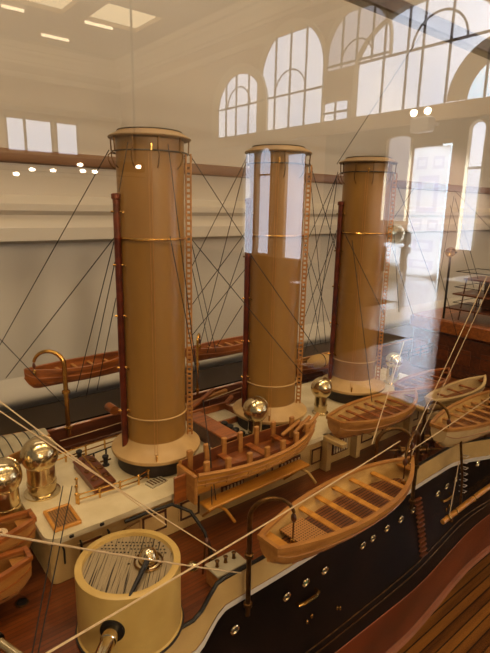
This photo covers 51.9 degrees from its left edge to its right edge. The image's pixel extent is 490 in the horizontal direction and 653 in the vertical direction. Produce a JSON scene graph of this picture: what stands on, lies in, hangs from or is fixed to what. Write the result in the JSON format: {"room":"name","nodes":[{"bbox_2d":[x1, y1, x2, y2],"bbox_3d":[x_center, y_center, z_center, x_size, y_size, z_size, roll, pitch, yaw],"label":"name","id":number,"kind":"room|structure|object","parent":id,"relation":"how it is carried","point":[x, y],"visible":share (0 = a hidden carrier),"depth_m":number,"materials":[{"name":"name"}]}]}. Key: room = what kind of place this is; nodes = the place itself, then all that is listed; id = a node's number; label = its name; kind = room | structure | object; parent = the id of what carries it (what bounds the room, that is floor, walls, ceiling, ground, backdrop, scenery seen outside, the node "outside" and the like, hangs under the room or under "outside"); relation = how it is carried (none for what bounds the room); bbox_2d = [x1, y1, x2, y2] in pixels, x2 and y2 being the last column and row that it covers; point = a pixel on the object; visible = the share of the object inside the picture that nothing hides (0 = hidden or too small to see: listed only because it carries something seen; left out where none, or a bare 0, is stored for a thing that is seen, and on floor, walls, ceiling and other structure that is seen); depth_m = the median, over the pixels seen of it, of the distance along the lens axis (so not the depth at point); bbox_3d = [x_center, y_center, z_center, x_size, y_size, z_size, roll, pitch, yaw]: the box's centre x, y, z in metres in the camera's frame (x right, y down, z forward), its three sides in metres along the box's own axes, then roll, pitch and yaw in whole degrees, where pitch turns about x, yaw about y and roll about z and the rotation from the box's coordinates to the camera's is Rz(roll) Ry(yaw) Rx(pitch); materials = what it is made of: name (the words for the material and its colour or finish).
{"room":"museum","nodes":[
{"label":"museum","id":0,"kind":"room"},
{"bbox_2d":[0,0,489,380],"bbox_3d":[0.794,-3.081,2.000,16.500,8.500,0.200,-10,17,-38],"label":"wall","id":1,"kind":"structure","parent":0,"point":[231,76],"depth_m":1.77,"materials":[{"name":"beige paint"}]},
{"bbox_2d":[0,324,413,435],"bbox_3d":[0.786,0.440,2.755,16.500,0.900,0.008,-10,17,-38],"label":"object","id":2,"kind":"structure","parent":1,"relation":"attached to","point":[52,414],"depth_m":1.64,"materials":[{"name":"brown paint"}]},
{"bbox_2d":[0,296,481,413],"bbox_3d":[0.806,-0.041,2.620,16.490,0.100,0.052,-10,17,-38],"label":"trim","id":3,"kind":"structure","parent":1,"relation":"attached to","point":[16,393],"depth_m":1.61,"materials":[{"name":"beige paint"}]},
{"bbox_2d":[0,194,489,244],"bbox_3d":[0.819,-0.530,2.500,16.490,0.134,0.060,-10,17,-38],"label":"trim","id":4,"kind":"structure","parent":1,"relation":"attached to","point":[24,219],"depth_m":1.66,"materials":[{"name":"beige paint"}]},
{"bbox_2d":[0,147,489,193],"bbox_3d":[0.810,-0.697,2.476,16.490,0.038,0.020,-10,17,-38],"label":"trim","id":5,"kind":"structure","parent":1,"relation":"attached to","point":[7,155],"depth_m":1.67,"materials":[{"name":"brown wood"}]},
{"bbox_3d":[7.982,3.131,-5.758,16.500,0.100,22.920,-10,17,-38],"label":"floor","id":6,"kind":"structure","parent":0,"visible":0},
{"bbox_2d":[191,0,489,652],"bbox_3d":[0.270,0.309,0.902,2.480,1.902,0.650,-10,17,-38],"label":"display case","id":7,"kind":"object","parent":6,"relation":"on","point":[460,623],"visible":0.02,"depth_m":0.83,"materials":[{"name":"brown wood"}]},
{"bbox_2d":[0,337,489,652],"bbox_3d":[0.073,0.272,0.720,1.372,0.290,0.370,-10,17,-38],"label":"ship hull","id":8,"kind":"object","parent":7,"relation":"on","point":[372,591],"visible":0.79,"depth_m":0.53,"materials":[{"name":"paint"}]},
{"bbox_2d":[0,632,23,652],"bbox_3d":[-0.167,0.220,0.333,0.056,0.047,0.014,7,15,23],"label":"gun","id":9,"kind":"object","parent":8,"relation":"on","point":[6,646],"visible":1,"depth_m":0.32,"materials":[{"name":"gold metal"}]},
{"bbox_2d":[0,545,32,603],"bbox_3d":[-0.239,0.204,0.350,0.173,0.038,0.043,-10,17,-38],"label":"rowing boat","id":10,"kind":"object","parent":8,"relation":"on","point":[15,564],"visible":1,"depth_m":0.39,"materials":[{"name":"brown wood"}]},
{"bbox_2d":[0,508,36,553],"bbox_3d":[-0.248,0.187,0.380,0.173,0.041,0.045,-10,17,-38],"label":"rowing boat","id":11,"kind":"object","parent":8,"relation":"on","point":[22,523],"depth_m":0.42,"materials":[{"name":"beige wood"}]},
{"bbox_2d":[15,597,28,607],"bbox_3d":[-0.182,0.225,0.410,0.010,0.001,0.010,-10,17,-38],"label":"hatch","id":12,"kind":"object","parent":8,"relation":"on","point":[21,602],"visible":1,"depth_m":0.41,"materials":[{"name":"brown metal"}]},
{"bbox_2d":[0,428,49,463],"bbox_3d":[-0.300,0.146,0.539,0.173,0.038,0.065,-10,17,-38],"label":"rowing boat","id":13,"kind":"object","parent":8,"relation":"on","point":[11,445],"visible":0.52,"depth_m":0.56,"materials":[{"name":"beige wood"}]},
{"bbox_2d":[0,339,65,407],"bbox_3d":[-0.250,0.057,0.595,0.069,0.099,0.001,-7,15,-30],"label":"stay","id":14,"kind":"object","parent":8,"relation":"attached to","point":[0,339],"visible":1,"depth_m":0.59,"materials":[{"name":"fabric"}]},
{"bbox_2d":[32,349,72,436],"bbox_3d":[-0.241,0.084,0.629,0.044,0.115,0.010,0,13,-7],"label":"davit","id":15,"kind":"object","parent":8,"relation":"on","point":[65,391],"visible":0.94,"depth_m":0.62,"materials":[{"name":"gold metal"}]},
{"bbox_2d":[24,351,118,387],"bbox_3d":[-0.220,0.057,0.684,0.153,0.032,0.048,-10,17,-38],"label":"rowing boat","id":16,"kind":"object","parent":15,"relation":"hanging from","point":[49,374],"visible":0.73,"depth_m":0.67,"materials":[{"name":"orange wood"}]},
{"bbox_2d":[37,486,71,652],"bbox_3d":[-0.142,0.172,0.383,0.001,0.014,0.169,-2,14,-12],"label":"stay","id":17,"kind":"object","parent":8,"relation":"attached to","point":[71,486],"visible":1,"depth_m":0.36,"materials":[{"name":"fabric"}]},
{"bbox_2d":[0,401,165,524],"bbox_3d":[-0.127,0.110,0.400,0.128,0.107,0.001,1,13,0],"label":"rope line","id":18,"kind":"object","parent":8,"relation":"attached to","point":[0,401],"visible":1,"depth_m":0.40,"materials":[{"name":"beige fabric"}]},
{"bbox_2d":[59,431,121,449],"bbox_3d":[-0.187,0.156,0.627,0.122,0.035,0.002,-10,17,-38],"label":"guard rail","id":19,"kind":"object","parent":8,"relation":"on","point":[116,433],"visible":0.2,"depth_m":0.62,"materials":[{"name":"brown wood"}]},
{"bbox_2d":[0,411,215,550],"bbox_3d":[-0.108,0.131,0.414,0.170,0.138,0.001,0,13,-7],"label":"rope line","id":20,"kind":"object","parent":8,"relation":"attached to","point":[0,411],"visible":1,"depth_m":0.41,"materials":[{"name":"beige fabric"}]},
{"bbox_2d":[104,402,120,414],"bbox_3d":[-0.172,0.119,0.684,0.032,0.033,0.018,-10,17,-38],"label":"winch","id":21,"kind":"object","parent":8,"relation":"on","point":[111,408],"visible":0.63,"depth_m":0.67,"materials":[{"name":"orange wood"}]},
{"bbox_2d":[0,533,240,573],"bbox_3d":[-0.055,0.147,0.317,0.001,0.154,0.197,10,16,32],"label":"rope line","id":22,"kind":"object","parent":8,"relation":"attached to","point":[1,534],"visible":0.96,"depth_m":0.27,"materials":[{"name":"beige fabric"}]},
{"bbox_2d":[74,529,183,652],"bbox_3d":[-0.080,0.208,0.350,0.083,0.065,0.158,-2,14,-13],"label":"gun turret","id":23,"kind":"object","parent":8,"relation":"on","point":[105,584],"visible":0.96,"depth_m":0.36,"materials":[{"name":"beige paint"}]},
{"bbox_2d":[133,547,163,572],"bbox_3d":[-0.073,0.173,0.381,0.023,0.012,0.023,-10,17,-38],"label":"hood","id":24,"kind":"object","parent":23,"relation":"attached to","point":[156,553],"depth_m":0.38,"materials":[{"name":"gold metal"}]},
{"bbox_2d":[124,503,216,560],"bbox_3d":[-0.068,0.192,0.473,0.085,0.041,0.029,2,13,2],"label":"derrick arm","id":25,"kind":"object","parent":8,"relation":"on","point":[190,511],"visible":0.68,"depth_m":0.47},
{"bbox_2d":[187,560,198,571],"bbox_3d":[-0.047,0.215,0.453,0.011,0.006,0.011,-10,17,-38],"label":"vent","id":26,"kind":"object","parent":8,"relation":"on","point":[193,562],"visible":0.65,"depth_m":0.45,"materials":[{"name":"gold metal"}]},
{"bbox_2d":[195,333,200,395],"bbox_3d":[-0.072,0.057,0.780,0.007,0.096,0.032,1,13,1],"label":"davit","id":27,"kind":"object","parent":8,"relation":"on","point":[198,340],"visible":0.94,"depth_m":0.77,"materials":[{"name":"gold metal"}]},
{"bbox_2d":[185,335,242,361],"bbox_3d":[-0.032,0.035,0.836,0.163,0.028,0.045,-10,17,-38],"label":"rowing boat","id":28,"kind":"object","parent":27,"relation":"hanging from","point":[233,345],"visible":0.56,"depth_m":0.82,"materials":[{"name":"orange wood"}]},
{"bbox_2d":[185,388,215,412],"bbox_3d":[-0.063,0.105,0.711,0.006,0.017,0.070,9,15,30],"label":"wooden spar","id":29,"kind":"object","parent":8,"relation":"on","point":[199,401],"visible":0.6,"depth_m":0.71,"materials":[{"name":"orange wood"}]},
{"bbox_2d":[201,538,212,573],"bbox_3d":[-0.034,0.202,0.446,0.012,0.035,0.005,-10,17,-38],"label":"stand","id":30,"kind":"object","parent":8,"relation":"on","point":[206,540],"visible":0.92,"depth_m":0.44,"materials":[{"name":"brown metal"}]},
{"bbox_2d":[202,391,240,405],"bbox_3d":[-0.054,0.128,0.745,0.122,0.041,0.002,-10,17,-38],"label":"guard rail","id":31,"kind":"object","parent":8,"relation":"on","point":[240,391],"visible":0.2,"depth_m":0.76,"materials":[{"name":"brown wood"}]},
{"bbox_2d":[185,388,227,407],"bbox_3d":[-0.060,0.106,0.740,0.090,0.009,0.006,-12,19,-43],"label":"wooden spar","id":32,"kind":"object","parent":31,"relation":"on","point":[225,390],"visible":0.47,"depth_m":0.75,"materials":[{"name":"beige wood"}]},
{"bbox_2d":[205,550,245,586],"bbox_3d":[-0.016,0.210,0.436,0.032,0.024,0.020,-10,17,-38],"label":"locker","id":33,"kind":"object","parent":8,"relation":"on","point":[230,561],"visible":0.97,"depth_m":0.43,"materials":[{"name":"beige wood"}]},
{"bbox_2d":[19,366,440,583],"bbox_3d":[0.043,0.148,0.654,0.623,0.046,0.177,-10,17,-38],"label":"deckhouse","id":34,"kind":"object","parent":8,"relation":"on","point":[105,515],"visible":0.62,"depth_m":0.50,"materials":[{"name":"beige paint"}]},
{"bbox_2d":[20,435,60,501],"bbox_3d":[-0.194,0.132,0.478,0.035,0.058,0.034,-10,17,-38],"label":"ventilator","id":35,"kind":"object","parent":34,"relation":"on","point":[39,458],"visible":0.94,"depth_m":0.47,"materials":[{"name":"gold metal"}]},
{"bbox_2d":[20,435,58,471],"bbox_3d":[-0.194,0.121,0.473,0.034,0.034,0.029,-2,14,-15],"label":"hood","id":36,"kind":"object","parent":35,"relation":"attached to","point":[36,455],"depth_m":0.46,"materials":[{"name":"gold metal"}]},
{"bbox_2d":[32,486,62,652],"bbox_3d":[-0.146,0.171,0.379,0.001,0.015,0.167,-2,14,-13],"label":"stay","id":37,"kind":"object","parent":34,"relation":"attached to","point":[62,486],"visible":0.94,"depth_m":0.36,"materials":[{"name":"fabric"}]},
{"bbox_2d":[43,503,81,532],"bbox_3d":[-0.162,0.169,0.445,0.024,0.003,0.034,-9,17,-36],"label":"hatch","id":38,"kind":"object","parent":34,"relation":"on","point":[72,518],"visible":0.85,"depth_m":0.44,"materials":[{"name":"brown wood"}]},
{"bbox_2d":[74,477,77,503],"bbox_3d":[-0.161,0.156,0.479,0.004,0.012,0.031,-3,14,-18],"label":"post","id":39,"kind":"object","parent":34,"relation":"on","point":[76,478],"visible":1,"depth_m":0.48,"materials":[{"name":"gold metal"}]},
{"bbox_2d":[57,433,120,461],"bbox_3d":[-0.176,0.137,0.557,0.094,0.013,0.002,-12,18,-43],"label":"guard rail","id":40,"kind":"object","parent":34,"relation":"on","point":[105,443],"visible":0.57,"depth_m":0.56,"materials":[{"name":"gold metal"}]},
{"bbox_2d":[73,454,115,493],"bbox_3d":[-0.154,0.148,0.510,0.023,0.014,0.062,-9,17,-36],"label":"skylight","id":41,"kind":"object","parent":34,"relation":"on","point":[93,481],"visible":0.94,"depth_m":0.50,"materials":[{"name":"brown wood"}]},
{"bbox_2d":[100,454,110,466],"bbox_3d":[-0.149,0.142,0.536,0.012,0.013,0.008,-10,17,-38],"label":"bollard","id":42,"kind":"object","parent":34,"relation":"on","point":[105,457],"visible":1,"depth_m":0.53,"materials":[{"name":"black metal"}]},
{"bbox_2d":[76,468,149,504],"bbox_3d":[-0.125,0.155,0.487,0.077,0.012,0.007,-10,17,-38],"label":"guard rail","id":43,"kind":"object","parent":34,"relation":"on","point":[148,469],"visible":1,"depth_m":0.48,"materials":[{"name":"gold metal"}]},
{"bbox_2d":[107,127,199,477],"bbox_3d":[-0.093,-0.019,0.514,0.096,0.339,0.096,5,14,14],"label":"funnel","id":44,"kind":"object","parent":34,"relation":"on","point":[155,436],"visible":0.99,"depth_m":0.49,"materials":[{"name":"paint"}]},
{"bbox_2d":[0,150,108,344],"bbox_3d":[-0.206,-0.071,0.527,0.176,0.212,0.001,8,15,26],"label":"stay","id":45,"kind":"object","parent":44,"relation":"attached to","point":[108,150],"visible":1,"depth_m":0.52,"materials":[{"name":"black fabric"}]},
{"bbox_2d":[6,238,113,377],"bbox_3d":[-0.206,-0.012,0.542,0.176,0.174,0.001,8,15,26],"label":"stay","id":46,"kind":"object","parent":44,"relation":"attached to","point":[113,238],"visible":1,"depth_m":0.53,"materials":[{"name":"black fabric"}]},
{"bbox_2d":[76,242,113,391],"bbox_3d":[-0.172,0.002,0.567,0.001,0.202,0.151,-8,16,-35],"label":"stay","id":47,"kind":"object","parent":44,"relation":"attached to","point":[113,242],"visible":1,"depth_m":0.55,"materials":[{"name":"black fabric"}]},
{"bbox_2d":[86,262,114,396],"bbox_3d":[-0.168,0.015,0.574,0.001,0.194,0.152,-7,16,-30],"label":"stay","id":48,"kind":"object","parent":44,"relation":"attached to","point":[114,262],"visible":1,"depth_m":0.56,"materials":[{"name":"black metal"}]},
{"bbox_2d":[97,298,115,388],"bbox_3d":[-0.162,0.028,0.582,0.001,0.151,0.155,-5,15,-25],"label":"stay","id":49,"kind":"object","parent":44,"relation":"attached to","point":[115,298],"visible":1,"depth_m":0.56,"materials":[{"name":"black metal"}]},
{"bbox_2d":[168,144,195,364],"bbox_3d":[-0.059,-0.062,0.475,0.025,0.207,0.001,0,13,-4],"label":"stay","id":50,"kind":"object","parent":44,"relation":"attached to","point":[168,144],"visible":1,"depth_m":0.47,"materials":[{"name":"black fabric"}]},
{"bbox_2d":[170,236,198,384],"bbox_3d":[-0.058,-0.013,0.482,0.030,0.144,0.001,5,14,16],"label":"stay","id":51,"kind":"object","parent":44,"relation":"attached to","point":[170,236],"visible":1,"depth_m":0.48,"materials":[{"name":"black fabric"}]},
{"bbox_2d":[192,245,215,350],"bbox_3d":[-0.051,-0.026,0.651,0.001,0.182,0.201,2,13,4],"label":"stay","id":52,"kind":"object","parent":44,"relation":"attached to","point":[192,245],"visible":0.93,"depth_m":0.62,"materials":[{"name":"black fabric"}]},
{"bbox_2d":[192,158,246,242],"bbox_3d":[-0.027,-0.133,0.535,0.070,0.090,0.001,-7,16,-30],"label":"stay","id":53,"kind":"object","parent":44,"relation":"attached to","point":[192,158],"visible":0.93,"depth_m":0.53,"materials":[{"name":"black fabric"}]},
{"bbox_2d":[192,240,305,377],"bbox_3d":[0.009,-0.014,0.555,0.151,0.171,0.001,-6,15,-27],"label":"stay","id":54,"kind":"object","parent":44,"relation":"attached to","point":[192,240],"visible":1,"depth_m":0.55,"materials":[{"name":"black fabric"}]},
{"bbox_2d":[145,476,167,488],"bbox_3d":[-0.089,0.156,0.505,0.012,0.003,0.020,12,17,39],"label":"vent plate","id":55,"kind":"object","parent":34,"relation":"on","point":[159,480],"visible":1,"depth_m":0.50,"materials":[{"name":"grey metal"}]},
{"bbox_2d":[186,412,236,447],"bbox_3d":[-0.040,0.126,0.594,0.022,0.023,0.080,-10,17,-38],"label":"deckhouse","id":56,"kind":"object","parent":34,"relation":"on","point":[216,430],"depth_m":0.58,"materials":[{"name":"brown wood"}]},
{"bbox_2d":[186,402,237,423],"bbox_3d":[-0.038,0.117,0.658,0.067,0.010,0.047,-10,17,-38],"label":"frame","id":57,"kind":"object","parent":34,"relation":"on","point":[220,406],"visible":0.36,"depth_m":0.68,"materials":[{"name":"orange wood"}]},
{"bbox_2d":[173,412,319,504],"bbox_3d":[0.008,0.135,0.537,0.197,0.045,0.055,-10,17,-39],"label":"boat","id":58,"kind":"object","parent":34,"relation":"on","point":[241,458],"visible":1,"depth_m":0.52,"materials":[{"name":"brown wood"}]},
{"bbox_2d":[203,401,215,499],"bbox_3d":[-0.034,0.119,0.486,0.001,0.092,0.031,-6,15,-28],"label":"stay","id":59,"kind":"object","parent":58,"relation":"attached to","point":[203,401],"visible":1,"depth_m":0.49,"materials":[{"name":"black metal"}]},
{"bbox_2d":[243,396,268,433],"bbox_3d":[0.012,0.110,0.595,0.030,0.055,0.026,5,14,15],"label":"ventilator","id":60,"kind":"object","parent":34,"relation":"on","point":[255,408],"visible":0.84,"depth_m":0.58,"materials":[{"name":"gold metal"}]},
{"bbox_2d":[243,396,268,421],"bbox_3d":[0.012,0.098,0.592,0.030,0.030,0.026,5,14,16],"label":"hood","id":61,"kind":"object","parent":60,"relation":"attached to","point":[255,408],"depth_m":0.58,"materials":[{"name":"gold metal"}]},
{"bbox_2d":[233,144,312,429],"bbox_3d":[0.035,-0.041,0.616,0.096,0.339,0.096,1,13,-3],"label":"funnel","id":62,"kind":"object","parent":34,"relation":"on","point":[274,213],"visible":0.95,"depth_m":0.59,"materials":[{"name":"paint"}]},
{"bbox_2d":[192,157,246,265],"bbox_3d":[-0.033,-0.132,0.602,0.084,0.132,0.001,10,16,34],"label":"stay","id":63,"kind":"object","parent":62,"relation":"attached to","point":[246,157],"visible":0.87,"depth_m":0.60,"materials":[{"name":"black fabric"}]},
{"bbox_2d":[200,162,245,343],"bbox_3d":[-0.033,-0.079,0.656,0.001,0.251,0.144,-5,15,-26],"label":"stay","id":64,"kind":"object","parent":62,"relation":"attached to","point":[245,162],"visible":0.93,"depth_m":0.63,"materials":[{"name":"black fabric"}]},
{"bbox_2d":[207,247,242,352],"bbox_3d":[-0.030,-0.027,0.688,0.001,0.173,0.142,-4,14,-21],"label":"stay","id":65,"kind":"object","parent":62,"relation":"attached to","point":[242,247],"visible":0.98,"depth_m":0.68,"materials":[{"name":"black fabric"}]},
{"bbox_2d":[246,248,317,351],"bbox_3d":[0.045,-0.027,0.578,0.100,0.128,0.001,-5,15,-24],"label":"stay","id":66,"kind":"object","parent":62,"relation":"attached to","point":[246,248],"visible":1,"depth_m":0.57,"materials":[{"name":"black fabric"}]},
{"bbox_2d":[309,166,325,342],"bbox_3d":[0.111,-0.085,0.754,0.001,0.288,0.209,6,14,18],"label":"stay","id":67,"kind":"object","parent":62,"relation":"attached to","point":[309,166],"visible":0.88,"depth_m":0.73,"materials":[{"name":"black fabric"}]},
{"bbox_2d":[311,377,331,415],"bbox_3d":[0.103,0.094,0.679,0.029,0.052,0.026,4,14,13],"label":"ventilator","id":68,"kind":"object","parent":34,"relation":"on","point":[321,387],"visible":1,"depth_m":0.67,"materials":[{"name":"gold metal"}]},
{"bbox_2d":[311,377,331,397],"bbox_3d":[0.103,0.083,0.676,0.029,0.029,0.025,5,14,16],"label":"hood","id":69,"kind":"object","parent":68,"relation":"attached to","point":[321,387],"depth_m":0.67,"materials":[{"name":"gold metal"}]},
{"bbox_2d":[322,156,397,403],"bbox_3d":[0.163,-0.062,0.718,0.096,0.339,0.096,5,14,14],"label":"funnel","id":70,"kind":"object","parent":34,"relation":"on","point":[363,210],"visible":0.96,"depth_m":0.69,"materials":[{"name":"paint"}]},
{"bbox_2d":[305,237,335,350],"bbox_3d":[0.115,-0.041,0.781,0.001,0.205,0.132,-1,14,-8],"label":"stay","id":71,"kind":"object","parent":70,"relation":"attached to","point":[335,237],"visible":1,"depth_m":0.77,"materials":[{"name":"black fabric"}]},
{"bbox_2d":[314,181,336,349],"bbox_3d":[0.122,-0.075,0.776,0.001,0.283,0.152,1,13,1],"label":"stay","id":72,"kind":"object","parent":70,"relation":"attached to","point":[336,181],"visible":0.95,"depth_m":0.74,"materials":[{"name":"black fabric"}]},
{"bbox_2d":[352,241,371,400],"bbox_3d":[0.148,-0.007,0.636,0.001,0.199,0.056,-7,16,-31],"label":"stay","id":73,"kind":"object","parent":70,"relation":"attached to","point":[352,241],"visible":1,"depth_m":0.64,"materials":[{"name":"black metal"}]},
{"bbox_2d":[337,30,423,163],"bbox_3d":[0.196,-0.331,0.703,0.001,0.218,0.259,11,17,36],"label":"stay","id":74,"kind":"object","parent":70,"relation":"attached to","point":[423,30],"visible":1,"depth_m":0.69,"materials":[{"name":"black fabric"}]},
{"bbox_2d":[392,171,435,291],"bbox_3d":[0.262,-0.141,0.773,0.139,0.189,0.001,-8,16,-34],"label":"stay","id":75,"kind":"object","parent":70,"relation":"attached to","point":[392,171],"visible":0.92,"depth_m":0.77,"materials":[{"name":"black fabric"}]},
{"bbox_2d":[326,389,417,437],"bbox_3d":[0.173,0.113,0.658,0.169,0.033,0.065,-9,17,-37],"label":"rowing boat","id":76,"kind":"object","parent":34,"relation":"on","point":[361,416],"visible":0.98,"depth_m":0.66,"materials":[{"name":"beige wood"}]},
{"bbox_2d":[384,352,401,385],"bbox_3d":[0.237,0.066,0.807,0.027,0.051,0.027,-10,17,-38],"label":"ventilator","id":77,"kind":"object","parent":34,"relation":"on","point":[391,359],"visible":0.93,"depth_m":0.80,"materials":[{"name":"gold metal"}]},
{"bbox_2d":[385,352,401,366],"bbox_3d":[0.237,0.055,0.801,0.026,0.026,0.022,7,14,21],"label":"hood","id":78,"kind":"object","parent":77,"relation":"attached to","point":[391,359],"depth_m":0.79,"materials":[{"name":"gold metal"}]},
{"bbox_2d":[381,343,432,368],"bbox_3d":[0.302,0.053,0.929,0.162,0.023,0.002,-10,17,-38],"label":"guard rail","id":79,"kind":"object","parent":34,"relation":"on","point":[431,350],"visible":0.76,"depth_m":0.94,"materials":[{"name":"black metal"}]},
{"bbox_2d":[393,367,450,397],"bbox_3d":[0.277,0.088,0.774,0.138,0.030,0.051,-10,17,-38],"label":"rowing boat","id":80,"kind":"object","parent":34,"relation":"on","point":[425,382],"visible":0.7,"depth_m":0.78,"materials":[{"name":"brown wood"}]},
{"bbox_2d":[424,375,486,411],"bbox_3d":[0.323,0.101,0.760,0.163,0.027,0.043,-10,17,-38],"label":"rowing boat","id":81,"kind":"object","parent":34,"relation":"on","point":[455,391],"visible":0.8,"depth_m":0.77,"materials":[{"name":"beige paint"}]},
{"bbox_2d":[200,459,316,522],"bbox_3d":[0.013,0.177,0.533,0.141,0.030,0.042,-10,17,-39],"label":"bench","id":82,"kind":"object","parent":8,"relation":"on","point":[284,472],"visible":1,"depth_m":0.52,"materials":[{"name":"brown wood"}]},
{"bbox_2d":[243,496,296,616],"bbox_3d":[0.020,0.189,0.414,0.042,0.111,0.008,-1,14,-7],"label":"davit","id":83,"kind":"object","parent":8,"relation":"attached to","point":[247,604],"visible":0.95,"depth_m":0.41,"materials":[{"name":"brown metal"}]},
{"bbox_2d":[296,352,328,375],"bbox_3d":[0.134,0.065,0.905,0.138,0.030,0.043,-10,17,-38],"label":"rowing boat","id":84,"kind":"object","parent":8,"relation":"on","point":[307,368],"visible":0.38,"depth_m":0.88,"materials":[{"name":"orange wood"}]},
{"bbox_2d":[307,353,328,367],"bbox_3d":[0.130,0.061,0.888,0.055,0.027,0.027,-10,17,-38],"label":"bundle","id":85,"kind":"object","parent":84,"relation":"on","point":[319,360],"visible":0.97,"depth_m":0.88,"materials":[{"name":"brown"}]},
{"bbox_2d":[257,455,414,563],"bbox_3d":[0.098,0.166,0.468,0.216,0.031,0.065,-10,18,-40],"label":"rowing boat","id":86,"kind":"object","parent":8,"relation":"on","point":[362,498],"visible":0.98,"depth_m":0.46,"materials":[{"name":"beige wood"}]},
{"bbox_2d":[373,427,413,464],"bbox_3d":[0.155,0.152,0.533,0.042,0.099,0.008,1,13,-1],"label":"davit","id":87,"kind":"object","parent":8,"relation":"on","point":[376,446],"visible":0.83,"depth_m":0.52,"materials":[{"name":"brown metal"}]},
{"bbox_2d":[46,441,399,652],"bbox_3d":[0.040,0.127,0.364,0.001,0.056,0.397,11,17,36],"label":"rope line","id":88,"kind":"object","parent":87,"relation":"attached to","point":[217,552],"visible":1,"depth_m":0.27,"materials":[{"name":"beige fabric"}]},
{"bbox_2d":[372,342,403,443],"bbox_3d":[0.178,0.074,0.619,0.001,0.072,0.186,7,15,24],"label":"rope line","id":89,"kind":"object","parent":87,"relation":"attached to","point":[403,342],"visible":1,"depth_m":0.61,"materials":[{"name":"beige fabric"}]},
{"bbox_2d":[401,430,420,509],"bbox_3d":[0.178,0.161,0.541,0.008,0.104,0.053,10,16,31],"label":"davit","id":90,"kind":"object","parent":8,"relation":"on","point":[412,500],"visible":0.84,"depth_m":0.55,"materials":[{"name":"brown metal"}]},
{"bbox_2d":[402,397,489,455],"bbox_3d":[0.242,0.113,0.589,0.194,0.024,0.001,-10,17,-38],"label":"rope line","id":91,"kind":"object","parent":90,"relation":"attached to","point":[489,397],"visible":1,"depth_m":0.58,"materials":[{"name":"beige fabric"}]},
{"bbox_2d":[388,444,440,457],"bbox_3d":[0.211,0.164,0.630,0.069,0.034,0.012,0,13,-7],"label":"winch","id":92,"kind":"object","parent":8,"relation":"on","point":[423,449],"visible":0.66,"depth_m":0.62,"materials":[{"name":"brown metal"}]},
{"bbox_2d":[414,496,427,557],"bbox_3d":[0.210,0.239,0.602,0.020,0.065,0.023,-10,17,-38],"label":"boarding ladder","id":93,"kind":"object","parent":8,"relation":"hanging from","point":[420,518],"visible":0.98,"depth_m":0.60,"materials":[{"name":"brown wood"}]},
{"bbox_2d":[414,430,434,451],"bbox_3d":[0.245,0.155,0.682,0.024,0.029,0.027,8,15,27],"label":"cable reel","id":94,"kind":"object","parent":8,"relation":"on","point":[430,441],"visible":0.48,"depth_m":0.68,"materials":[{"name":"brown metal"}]},
{"bbox_2d":[419,401,450,460],"bbox_3d":[0.239,0.136,0.633,0.007,0.088,0.042,-7,16,-31],"label":"davit","id":95,"kind":"object","parent":8,"relation":"on","point":[430,402],"visible":0.75,"depth_m":0.64,"materials":[{"name":"brown metal"}]},
{"bbox_2d":[403,276,486,456],"bbox_3d":[0.246,0.047,0.616,0.152,0.208,0.001,-10,17,-38],"label":"rope line","id":96,"kind":"object","parent":8,"relation":"attached to","point":[486,276],"visible":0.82,"depth_m":0.62,"materials":[{"name":"beige fabric"}]},
{"bbox_2d":[410,307,489,387],"bbox_3d":[0.497,0.037,1.021,0.212,0.111,0.242,-10,17,-38],"label":"cabinet","id":97,"kind":"object","parent":8,"relation":"on","point":[424,323],"visible":0.94,"depth_m":0.98,"materials":[{"name":"brown wood"}]},
{"bbox_2d":[442,247,456,317],"bbox_3d":[0.393,-0.084,0.978,0.024,0.139,0.019,9,15,30],"label":"searchlight","id":98,"kind":"object","parent":97,"relation":"on","point":[451,251],"visible":1,"depth_m":0.97,"materials":[{"name":"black metal"}]},
{"bbox_2d":[445,268,489,322],"bbox_3d":[0.476,-0.054,0.955,0.095,0.095,0.150,-10,17,-38],"label":"bridge","id":99,"kind":"object","parent":97,"relation":"on","point":[484,309],"visible":0.93,"depth_m":0.96,"materials":[{"name":"brown wood"}]},
{"bbox_2d":[411,285,489,455],"bbox_3d":[0.257,0.051,0.626,0.154,0.209,0.001,-10,17,-38],"label":"rope line","id":100,"kind":"object","parent":8,"relation":"attached to","point":[489,285],"visible":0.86,"depth_m":0.63,"materials":[{"name":"beige"}]},
{"bbox_2d":[429,390,489,447],"bbox_3d":[0.314,0.119,0.670,0.219,0.037,0.065,-10,17,-39],"label":"rowing boat","id":101,"kind":"object","parent":8,"relation":"on","point":[475,424],"visible":0.95,"depth_m":0.64,"materials":[{"name":"beige paint"}]},
{"bbox_2d":[459,441,468,504],"bbox_3d":[0.270,0.183,0.628,0.029,0.097,0.008,-10,17,-38],"label":"ladder","id":102,"kind":"object","parent":8,"relation":"attached to","point":[460,444],"visible":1,"depth_m":0.63,"materials":[{"name":"brown metal"}]},
{"bbox_2d":[440,483,489,523],"bbox_3d":[0.354,0.217,0.701,0.300,0.020,0.009,-10,17,-39],"label":"boom","id":103,"kind":"object","parent":8,"relation":"attached to","point":[455,511],"visible":1,"depth_m":0.63,"materials":[{"name":"brown wood"}]},
{"bbox_3d":[-0.272,0.196,0.434,0.144,0.041,0.104,-10,17,-38],"label":"platform","id":104,"kind":"object","parent":8,"relation":"on","visible":0},
{"bbox_2d":[0,457,23,516],"bbox_3d":[-0.215,0.145,0.449,0.034,0.057,0.033,-10,17,-38],"label":"ventilator","id":105,"kind":"object","parent":104,"relation":"on","point":[11,474],"visible":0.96,"depth_m":0.44,"materials":[{"name":"gold metal"}]},
{"bbox_2d":[0,457,22,495],"bbox_3d":[-0.215,0.134,0.444,0.033,0.033,0.028,-2,14,-15],"label":"hood","id":106,"kind":"object","parent":105,"relation":"attached to","point":[11,474],"depth_m":0.44,"materials":[{"name":"gold metal"}]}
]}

